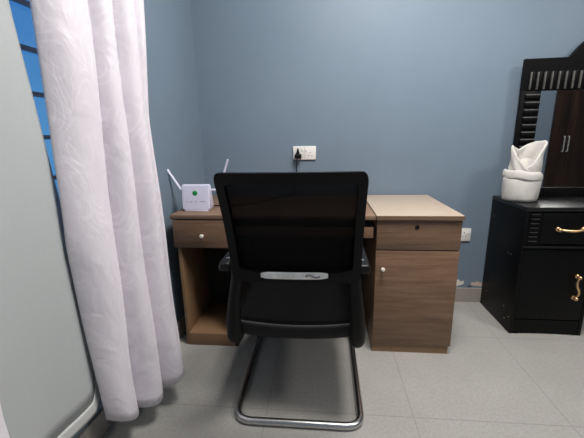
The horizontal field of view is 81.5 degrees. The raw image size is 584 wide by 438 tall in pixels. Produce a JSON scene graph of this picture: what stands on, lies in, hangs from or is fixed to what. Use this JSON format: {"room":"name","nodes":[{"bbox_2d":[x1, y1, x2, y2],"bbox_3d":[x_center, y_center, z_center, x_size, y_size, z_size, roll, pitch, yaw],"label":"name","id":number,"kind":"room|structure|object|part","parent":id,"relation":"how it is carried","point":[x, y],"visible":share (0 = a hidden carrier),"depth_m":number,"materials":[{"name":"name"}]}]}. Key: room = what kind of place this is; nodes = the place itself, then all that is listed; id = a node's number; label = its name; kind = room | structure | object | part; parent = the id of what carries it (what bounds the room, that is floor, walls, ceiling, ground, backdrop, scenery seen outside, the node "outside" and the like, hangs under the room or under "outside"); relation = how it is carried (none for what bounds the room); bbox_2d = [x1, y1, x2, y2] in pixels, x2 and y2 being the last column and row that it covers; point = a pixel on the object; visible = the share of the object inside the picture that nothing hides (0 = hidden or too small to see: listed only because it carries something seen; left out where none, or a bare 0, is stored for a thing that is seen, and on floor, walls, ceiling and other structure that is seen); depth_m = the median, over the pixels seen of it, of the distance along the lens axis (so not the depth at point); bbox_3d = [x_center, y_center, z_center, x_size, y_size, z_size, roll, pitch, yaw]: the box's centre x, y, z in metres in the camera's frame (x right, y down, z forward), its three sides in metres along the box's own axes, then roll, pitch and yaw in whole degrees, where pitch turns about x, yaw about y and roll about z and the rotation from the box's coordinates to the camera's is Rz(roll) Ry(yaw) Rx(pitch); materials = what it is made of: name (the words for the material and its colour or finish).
{"room":"bedroom","nodes":[
{"label":"bedroom","id":0,"kind":"room"},
{"bbox_2d":[73,0,204,437],"bbox_3d":[-0.916,-0.363,0.502,0.140,2.750,3.520,1,14,8],"label":"wall","id":1,"kind":"structure","parent":0,"point":[174,117],"depth_m":1.87,"materials":[{"name":"blue paint"}]},
{"bbox_2d":[9,0,59,199],"bbox_3d":[-0.907,-0.561,0.619,0.060,1.320,1.200,1,14,8],"label":"window","id":2,"kind":"structure","parent":1,"relation":"in","point":[20,9],"depth_m":1.09,"materials":[{"name":"glass"}]},
{"bbox_2d":[77,314,185,437],"bbox_3d":[-0.810,0.912,0.853,0.010,0.102,3.388,1,14,8],"label":"baseboard","id":3,"kind":"structure","parent":1,"relation":"attached to","point":[99,425],"depth_m":1.31,"materials":[{"name":"grey tile"}]},
{"bbox_3d":[-0.789,-1.366,0.394,0.193,0.038,1.779,0,14,5],"label":"curtain rod","id":4,"kind":"object","parent":1,"relation":"attached to","visible":0},
{"bbox_2d":[0,405,9,437],"bbox_3d":[-0.584,-0.186,0.317,0.084,2.240,0.440,4,14,19],"label":"patterned curtain","id":5,"kind":"object","parent":4,"relation":"hanging from","point":[4,433],"visible":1,"depth_m":0.62,"materials":[{"name":"white fabric"}]},
{"bbox_2d":[0,0,99,437],"bbox_3d":[-0.716,-0.291,0.610,0.036,2.167,0.780,-1,14,-1],"label":"curtain","id":6,"kind":"object","parent":4,"relation":"hanging from","point":[49,388],"visible":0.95,"depth_m":0.92,"materials":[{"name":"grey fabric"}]},
{"bbox_2d":[29,0,183,421],"bbox_3d":[-0.584,-0.362,1.098,0.075,2.263,0.393,6,15,28],"label":"patterned curtain","id":7,"kind":"object","parent":4,"relation":"hanging from","point":[92,56],"visible":1,"depth_m":1.13,"materials":[{"name":"white fabric"}]},
{"bbox_2d":[102,302,583,437],"bbox_3d":[1.805,1.031,0.587,6.000,0.100,3.700,0,14,5],"label":"floor","id":8,"kind":"structure","parent":0,"point":[491,381],"depth_m":1.55,"materials":[{"name":"tile"}]},
{"bbox_2d":[170,195,375,345],"bbox_3d":[-0.077,0.280,2.040,1.031,0.750,0.636,0,14,5],"label":"desk","id":9,"kind":"object","parent":8,"relation":"on","point":[200,239],"visible":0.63,"depth_m":1.90,"materials":[{"name":"brown wood"}]},
{"bbox_3d":[-0.560,0.286,2.102,0.018,0.727,0.572,0,14,5],"label":"panel","id":10,"kind":"part","parent":9,"relation":"part of","materials":[{"name":"beige laminate"}]},
{"bbox_2d":[167,159,228,210],"bbox_3d":[-0.522,-0.191,1.806,0.388,0.291,0.078,0,14,5],"label":"router","id":11,"kind":"object","parent":9,"relation":"on","point":[195,197],"visible":0.93,"depth_m":1.79,"materials":[{"name":"white plastic"}]},
{"bbox_3d":[-0.459,0.077,1.737,0.304,0.144,0.017,0,14,5],"label":"drawer","id":12,"kind":"part","parent":9,"relation":"part of","materials":[{"name":"brown wood"}]},
{"bbox_3d":[-0.415,0.267,2.170,0.258,0.727,0.015,0,14,5],"label":"panel","id":13,"kind":"part","parent":9,"relation":"part of","materials":[{"name":"brown wood"}]},
{"bbox_3d":[-0.286,0.287,2.076,0.018,0.727,0.572,0,14,5],"label":"panel","id":14,"kind":"part","parent":9,"relation":"part of","materials":[{"name":"brown wood"}]},
{"bbox_2d":[364,220,373,237],"bbox_3d":[0.068,0.021,1.884,0.713,0.054,0.395,0,14,5],"label":"keyboard tray","id":15,"kind":"object","parent":9,"relation":"on","point":[368,231],"depth_m":1.66,"materials":[{"name":"brown wood"}]},
{"bbox_2d":[214,171,370,430],"bbox_3d":[0.030,0.273,1.479,0.555,1.022,0.765,0,14,5],"label":"chair","id":16,"kind":"object","parent":8,"relation":"on","point":[296,238],"visible":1,"depth_m":1.15,"materials":[{"name":"black plastic"}]},
{"bbox_3d":[-0.231,0.133,1.405,0.049,0.039,0.360,0,14,5],"label":"armrest","id":17,"kind":"part","parent":16,"relation":"part of","materials":[{"name":"black plastic"}]},
{"bbox_3d":[-0.193,0.291,1.467,0.096,0.345,0.502,0,14,5],"label":"frame","id":18,"kind":"part","parent":16,"relation":"part of","materials":[{"name":"black plastic"}]},
{"bbox_3d":[-0.001,0.038,1.096,0.469,0.385,0.127,0,14,5],"label":"frame","id":19,"kind":"part","parent":16,"relation":"part of","materials":[{"name":"black plastic"}]},
{"bbox_3d":[0.000,0.035,1.106,0.418,0.332,0.087,0,14,5],"label":"backrest","id":20,"kind":"part","parent":16,"relation":"part of","materials":[{"name":"black fabric"}]},
{"bbox_3d":[0.007,0.193,1.150,0.230,0.027,0.012,0,14,5],"label":"handle","id":21,"kind":"part","parent":16,"relation":"part of","materials":[{"name":"metal"}]},
{"bbox_3d":[0.035,0.354,1.559,0.444,0.086,0.497,0,14,5],"label":"seat","id":22,"kind":"part","parent":16,"relation":"part of","materials":[{"name":"black fabric"}]},
{"bbox_3d":[0.252,0.293,1.426,0.077,0.344,0.502,0,14,5],"label":"frame","id":23,"kind":"part","parent":16,"relation":"part of","materials":[{"name":"black plastic"}]},
{"bbox_3d":[0.269,0.135,1.358,0.049,0.039,0.360,0,14,5],"label":"armrest","id":24,"kind":"part","parent":16,"relation":"part of","materials":[{"name":"black plastic"}]},
{"bbox_2d":[361,195,464,353],"bbox_3d":[0.644,0.281,1.979,0.406,0.750,0.622,0,14,5],"label":"storage cabinet","id":25,"kind":"object","parent":8,"relation":"on","point":[409,289],"visible":0.95,"depth_m":1.71,"materials":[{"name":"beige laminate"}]},
{"bbox_3d":[0.621,0.408,1.730,0.398,0.520,0.018,0,14,5],"label":"door","id":26,"kind":"part","parent":25,"relation":"part of","materials":[{"name":"brown wood"}]},
{"bbox_3d":[0.614,0.078,1.650,0.398,0.148,0.018,0,14,5],"label":"drawer","id":27,"kind":"part","parent":25,"relation":"part of","materials":[{"name":"brown wood"}]},
{"bbox_2d":[480,195,583,335],"bbox_3d":[1.824,0.261,1.984,1.134,0.743,0.408,0,14,5],"label":"dresser","id":28,"kind":"object","parent":8,"relation":"on","point":[533,276],"visible":1,"depth_m":1.88,"materials":[{"name":"black wood"}]},
{"bbox_3d":[1.272,0.266,2.053,0.018,0.721,0.375,0,14,5],"label":"panel","id":29,"kind":"part","parent":28,"relation":"part of","materials":[{"name":"black wood"}]},
{"bbox_2d":[501,140,547,201],"bbox_3d":[1.325,-0.275,1.940,0.203,0.338,0.185,0,14,5],"label":"folded towel","id":30,"kind":"object","parent":28,"relation":"on","point":[522,181],"visible":1,"depth_m":1.90,"materials":[{"name":"white fabric"}]},
{"bbox_2d":[513,41,583,196],"bbox_3d":[1.829,-0.575,1.940,1.020,0.902,0.034,0,14,5],"label":"mirror","id":31,"kind":"object","parent":28,"relation":"on","point":[550,108],"visible":0.7,"depth_m":1.97,"materials":[{"name":"black wood"}]},
{"bbox_2d":[534,90,583,186],"bbox_3d":[1.832,-0.464,1.975,0.812,0.565,0.008,0,14,5],"label":"mirror glass","id":32,"kind":"object","parent":31,"relation":"on","point":[560,120],"depth_m":1.99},
{"bbox_3d":[1.837,-0.165,2.044,0.804,0.057,0.023,0,14,5],"label":"rail","id":33,"kind":"part","parent":31,"relation":"part of","materials":[{"name":"black wood"}]},
{"bbox_3d":[1.438,0.364,1.876,0.345,0.417,0.018,0,14,5],"label":"door","id":34,"kind":"part","parent":28,"relation":"part of","materials":[{"name":"black wood"}]},
{"bbox_3d":[1.433,0.152,1.816,0.375,0.018,0.020,0,14,5],"label":"moulding","id":35,"kind":"part","parent":28,"relation":"part of","materials":[{"name":"black wood"}]},
{"bbox_3d":[1.479,0.018,1.934,0.278,0.172,0.300,0,14,5],"label":"drawer","id":36,"kind":"part","parent":28,"relation":"part of","materials":[{"name":"black wood"}]},
{"bbox_3d":[1.635,0.268,2.018,0.018,0.721,0.375,0,14,5],"label":"panel","id":37,"kind":"part","parent":28,"relation":"part of","materials":[{"name":"black wood"}]},
{"bbox_3d":[1.468,0.058,1.774,0.148,0.024,0.031,0,14,5],"label":"handle","id":38,"kind":"part","parent":28,"relation":"part of","materials":[{"name":"gold metal"}]},
{"bbox_3d":[1.550,0.377,1.843,0.031,0.147,0.031,0,14,5],"label":"handle","id":39,"kind":"part","parent":28,"relation":"part of","materials":[{"name":"gold metal"}]},
{"bbox_2d":[191,0,583,287],"bbox_3d":[2.094,-0.778,1.992,5.700,2.750,0.120,0,14,5],"label":"wall","id":40,"kind":"structure","parent":0,"point":[419,97],"depth_m":2.08,"materials":[{"name":"blue paint"}]},
{"bbox_2d":[293,146,315,159],"bbox_3d":[0.081,-0.429,2.198,0.148,0.086,0.014,0,14,5],"label":"wall socket","id":41,"kind":"object","parent":40,"relation":"attached to","point":[307,152],"visible":0.94,"depth_m":2.19,"materials":[{"name":"plastic"}]},
{"bbox_2d":[214,148,301,205],"bbox_3d":[-0.191,-0.256,2.019,0.658,0.302,0.090,-11,17,-35],"label":"plug","id":42,"kind":"object","parent":41,"relation":"in","point":[298,155],"visible":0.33,"depth_m":2.17,"materials":[{"name":"black plastic"}]},
{"bbox_2d":[461,228,470,240],"bbox_3d":[1.131,0.104,2.228,0.086,0.086,0.013,0,14,5],"label":"wall socket","id":43,"kind":"object","parent":40,"relation":"attached to","point":[466,232],"visible":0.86,"depth_m":2.22,"materials":[{"name":"white plastic"}]},
{"bbox_2d":[455,287,481,301],"bbox_3d":[2.137,0.524,2.236,5.450,0.102,0.010,0,14,5],"label":"baseboard","id":44,"kind":"structure","parent":40,"relation":"attached to","point":[462,294],"depth_m":2.32,"materials":[{"name":"grey tile"}]}
]}

